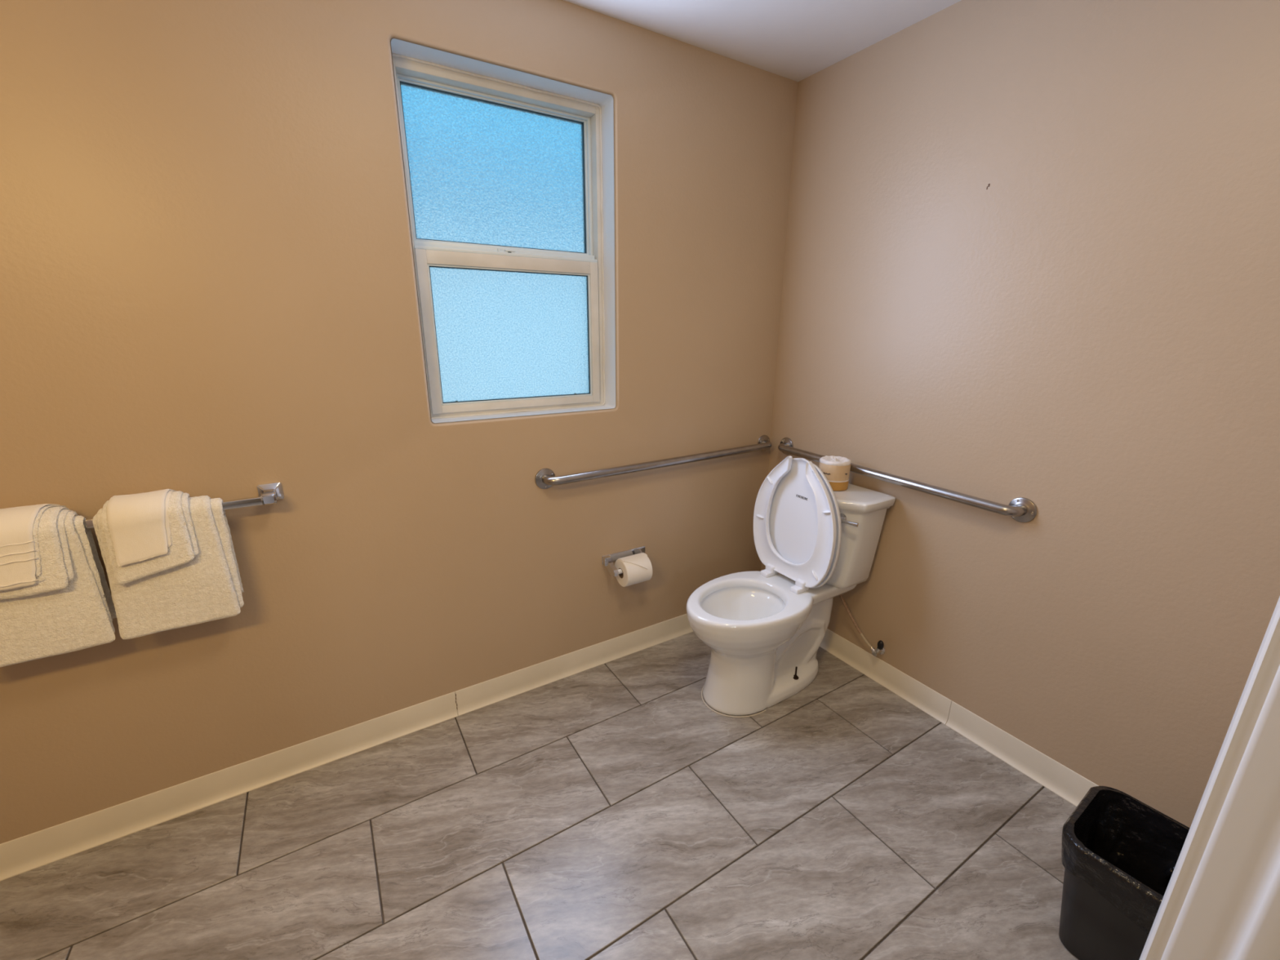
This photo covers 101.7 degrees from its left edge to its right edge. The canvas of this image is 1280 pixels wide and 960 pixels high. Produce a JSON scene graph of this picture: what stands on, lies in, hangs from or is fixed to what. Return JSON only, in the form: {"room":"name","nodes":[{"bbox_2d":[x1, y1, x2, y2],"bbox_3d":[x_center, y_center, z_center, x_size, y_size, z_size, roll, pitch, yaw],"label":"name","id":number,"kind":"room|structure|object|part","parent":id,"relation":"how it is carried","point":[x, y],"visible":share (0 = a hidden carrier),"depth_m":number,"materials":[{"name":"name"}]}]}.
{"room":"accessible bathroom","nodes":[
{"label":"accessible bathroom","id":0,"kind":"room"},
{"bbox_2d":[0,0,798,844],"bbox_3d":[-0.844,-0.255,1.581,3.560,2.340,0.200,-9,19,-30],"label":"wall","id":1,"kind":"structure","parent":0,"point":[208,287],"depth_m":1.44,"materials":[{"name":"beige paint"}]},
{"bbox_2d":[83,482,284,528],"bbox_3d":[-1.311,0.095,1.211,0.799,0.048,0.085,-9,19,-30],"label":"towel bar","id":2,"kind":"object","parent":1,"relation":"attached to","point":[268,493],"visible":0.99,"depth_m":1.36,"materials":[{"name":"silver metal"}]},
{"bbox_2d":[0,511,116,667],"bbox_3d":[-1.376,0.244,1.170,0.243,0.323,0.077,-9,19,-30],"label":"bath towel","id":3,"kind":"object","parent":2,"relation":"hanging from","point":[79,615],"visible":0.59,"depth_m":1.19,"materials":[{"name":"white fabric"}]},
{"bbox_2d":[0,506,76,599],"bbox_3d":[-1.365,0.157,1.146,0.190,0.176,0.107,-9,19,-30],"label":"hand towel","id":4,"kind":"object","parent":3,"relation":"on","point":[56,570],"visible":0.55,"depth_m":1.14,"materials":[{"name":"white fabric"}]},
{"bbox_2d":[0,503,66,591],"bbox_3d":[-1.365,0.141,1.140,0.159,0.159,0.133,-9,19,-30],"label":"washcloth","id":5,"kind":"object","parent":4,"relation":"on","point":[20,556],"visible":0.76,"depth_m":1.11,"materials":[{"name":"white fabric"}]},
{"bbox_2d":[92,495,244,639],"bbox_3d":[-1.162,0.208,1.296,0.243,0.323,0.076,-9,19,-30],"label":"bath towel","id":6,"kind":"object","parent":2,"relation":"hanging from","point":[206,588],"visible":0.56,"depth_m":1.29,"materials":[{"name":"white fabric"}]},
{"bbox_2d":[101,490,198,585],"bbox_3d":[-1.174,0.132,1.261,0.156,0.194,0.106,-9,19,-30],"label":"hand towel","id":7,"kind":"object","parent":6,"relation":"on","point":[183,549],"visible":0.56,"depth_m":1.24,"materials":[{"name":"white fabric"}]},
{"bbox_2d":[106,488,177,566],"bbox_3d":[-1.175,0.103,1.253,0.126,0.150,0.127,-9,19,-30],"label":"washcloth","id":8,"kind":"object","parent":7,"relation":"on","point":[139,524],"visible":0.88,"depth_m":1.21,"materials":[{"name":"white fabric"}]},
{"bbox_3d":[-1.298,0.104,1.193,0.735,0.020,0.016,-9,19,-30],"label":"rail","id":9,"kind":"part","parent":2,"relation":"part of","materials":[{"name":"silver metal"}]},
{"bbox_2d":[0,613,693,880],"bbox_3d":[-0.802,0.831,1.795,3.300,0.096,0.016,-9,19,-30],"label":"baseboard","id":10,"kind":"structure","parent":1,"relation":"attached to","point":[21,855],"depth_m":1.63,"materials":[{"name":"white wood"}]},
{"bbox_2d":[390,38,615,422],"bbox_3d":[-0.415,-0.726,1.720,0.659,1.007,0.186,-9,19,-30],"label":"window","id":11,"kind":"structure","parent":1,"relation":"in","point":[508,173],"depth_m":1.72,"materials":[{"name":"blue glass"}]},
{"bbox_3d":[-0.446,-0.981,1.700,0.592,0.429,0.004,-9,19,-30],"label":"pane","id":12,"kind":"part","parent":11,"relation":"part of","materials":[{"name":"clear glass"}]},
{"bbox_3d":[-0.441,-0.970,1.695,0.614,0.462,0.038,-9,19,-30],"label":"sash frame","id":13,"kind":"part","parent":11,"relation":"part of","materials":[{"name":"white"}]},
{"bbox_3d":[-0.422,-0.750,1.718,0.610,0.026,0.042,-9,19,-30],"label":"meeting rail","id":14,"kind":"part","parent":11,"relation":"part of","materials":[{"name":"white plastic"}]},
{"bbox_3d":[-0.419,-0.498,1.783,0.610,0.495,0.032,-9,19,-30],"label":"sash frame","id":15,"kind":"part","parent":11,"relation":"part of","materials":[{"name":"white plastic"}]},
{"bbox_3d":[-0.419,-0.491,1.786,0.546,0.427,0.004,-9,19,-30],"label":"pane","id":16,"kind":"part","parent":11,"relation":"part of","materials":[{"name":"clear glass"}]},
{"bbox_2d":[601,546,644,577],"bbox_3d":[-0.043,0.327,2.087,0.201,0.061,0.090,-9,19,-30],"label":"toilet roll holder","id":17,"kind":"object","parent":1,"relation":"attached to","point":[607,561],"visible":0.71,"depth_m":2.08,"materials":[{"name":"silver metal"}]},
{"bbox_3d":[-0.116,0.340,2.044,0.028,0.060,0.090,-9,19,-30],"label":"arm","id":18,"kind":"part","parent":17,"relation":"part of","materials":[{"name":"silver metal"}]},
{"bbox_3d":[-0.065,0.305,2.119,0.201,0.036,0.005,-9,19,-30],"label":"wall plate","id":19,"kind":"part","parent":17,"relation":"part of","materials":[{"name":"silver metal"}]},
{"bbox_2d":[614,552,652,586],"bbox_3d":[-0.026,0.356,2.070,0.115,0.113,0.112,-9,19,-30],"label":"toilet roll","id":20,"kind":"object","parent":17,"relation":"on","point":[636,568],"visible":0.95,"depth_m":2.03,"materials":[{"name":"white paper"}]},
{"bbox_2d":[534,435,772,488],"bbox_3d":[0.131,-0.079,2.093,1.137,0.091,0.068,-9,19,-30],"label":"grab bar","id":21,"kind":"object","parent":1,"relation":"attached to","point":[544,478],"visible":1,"depth_m":1.98,"materials":[{"name":"silver metal"}]},
{"bbox_2d":[0,631,1079,959],"bbox_3d":[0.172,1.376,0.319,3.560,0.120,4.030,-9,19,-30],"label":"floor","id":22,"kind":"structure","parent":0,"point":[605,811],"depth_m":1.40,"materials":[{"name":"grey tile"}]},
{"bbox_2d":[686,455,895,717],"bbox_3d":[0.505,0.369,1.968,0.772,0.901,0.435,-9,19,-30],"label":"toilet","id":23,"kind":"object","parent":22,"relation":"on","point":[765,630],"visible":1,"depth_m":1.93,"materials":[{"name":"white porcelain"},{"name":"white plastic"},{"name":"water"}]},
{"bbox_3d":[0.502,0.606,2.027,0.750,0.412,0.365,-9,19,-30],"label":"bowl","id":24,"kind":"part","parent":23,"relation":"part of","materials":[{"name":"white ceramic"}]},
{"bbox_3d":[0.573,0.146,1.952,0.032,0.464,0.390,-9,19,-30],"label":"seat","id":25,"kind":"part","parent":23,"relation":"part of","materials":[{"name":"white plastic"}]},
{"bbox_3d":[0.591,0.145,1.964,0.030,0.469,0.403,-9,19,-30],"label":"lid","id":26,"kind":"part","parent":23,"relation":"part of","materials":[{"name":"white plastic"}]},
{"bbox_2d":[818,455,851,491],"bbox_3d":[0.740,-0.029,1.985,0.114,0.118,0.114,-9,19,-30],"label":"toilet roll","id":27,"kind":"object","parent":23,"relation":"on","point":[836,469],"visible":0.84,"depth_m":1.94,"materials":[{"name":"white paper"}]},
{"bbox_3d":[0.732,0.146,1.848,0.030,0.037,0.093,-9,19,-30],"label":"flush lever","id":28,"kind":"part","parent":23,"relation":"part of","materials":[{"name":"silver metal"}]},
{"bbox_3d":[0.727,0.218,2.057,0.224,0.332,0.378,-9,19,-30],"label":"tank","id":29,"kind":"part","parent":23,"relation":"part of","materials":[{"name":"white ceramic"}]},
{"bbox_3d":[0.724,0.050,2.006,0.254,0.044,0.416,-9,19,-30],"label":"tank lid","id":30,"kind":"part","parent":23,"relation":"part of","materials":[{"name":"white ceramic"}]},
{"bbox_2d":[1058,786,1190,959],"bbox_3d":[1.068,0.916,1.151,0.265,0.309,0.221,-11,19,-33],"label":"waste bin","id":31,"kind":"object","parent":22,"relation":"on","point":[1120,854],"visible":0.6,"depth_m":1.15,"materials":[{"name":"black plastic"}]},
{"bbox_2d":[563,0,961,81],"bbox_3d":[0.184,-0.909,-0.344,3.560,0.100,4.030,-9,19,-30],"label":"ceiling","id":32,"kind":"structure","parent":0,"point":[795,40],"depth_m":1.63,"materials":[{"name":"white paint"}]},
{"bbox_2d":[760,0,1279,827],"bbox_3d":[1.646,-0.023,0.827,0.141,2.340,3.750,-9,19,-30],"label":"wall","id":33,"kind":"structure","parent":0,"point":[1032,247],"depth_m":1.44,"materials":[{"name":"beige paint"}]},
{"bbox_2d":[839,594,884,656],"bbox_3d":[0.865,0.532,2.082,0.054,0.293,0.255,-14,21,-40],"label":"shutoff valve","id":34,"kind":"object","parent":33,"relation":"attached to","point":[880,650],"visible":0.91,"depth_m":2.06,"materials":[{"name":"silver metal"}]},
{"bbox_3d":[0.929,0.638,2.012,0.020,0.040,0.025,-9,19,-30],"label":"handle","id":35,"kind":"part","parent":34,"relation":"part of","materials":[{"name":"black plastic"}]},
{"bbox_2d":[777,437,1037,522],"bbox_3d":[0.873,-0.027,1.927,0.068,0.094,1.017,-9,19,-30],"label":"grab bar","id":36,"kind":"object","parent":33,"relation":"attached to","point":[1021,509],"visible":1,"depth_m":1.70,"materials":[{"name":"silver metal"}]},
{"bbox_2d":[819,628,1098,806],"bbox_3d":[1.029,0.796,1.947,0.016,0.096,1.658,-9,19,-30],"label":"baseboard","id":37,"kind":"structure","parent":33,"relation":"attached to","point":[1071,786],"depth_m":1.79,"materials":[{"name":"white wood"}]},
{"bbox_3d":[0.099,0.183,0.088,3.300,2.340,0.115,-9,19,-30],"label":"wall","id":38,"kind":"structure","parent":0,"visible":0},
{"bbox_2d":[1138,596,1279,959],"bbox_3d":[0.118,0.273,0.135,0.999,2.102,0.132,-9,19,-30],"label":"door","id":39,"kind":"structure","parent":38,"relation":"in","point":[1220,900],"depth_m":0.41,"materials":[{"name":"white wood"}]}
]}

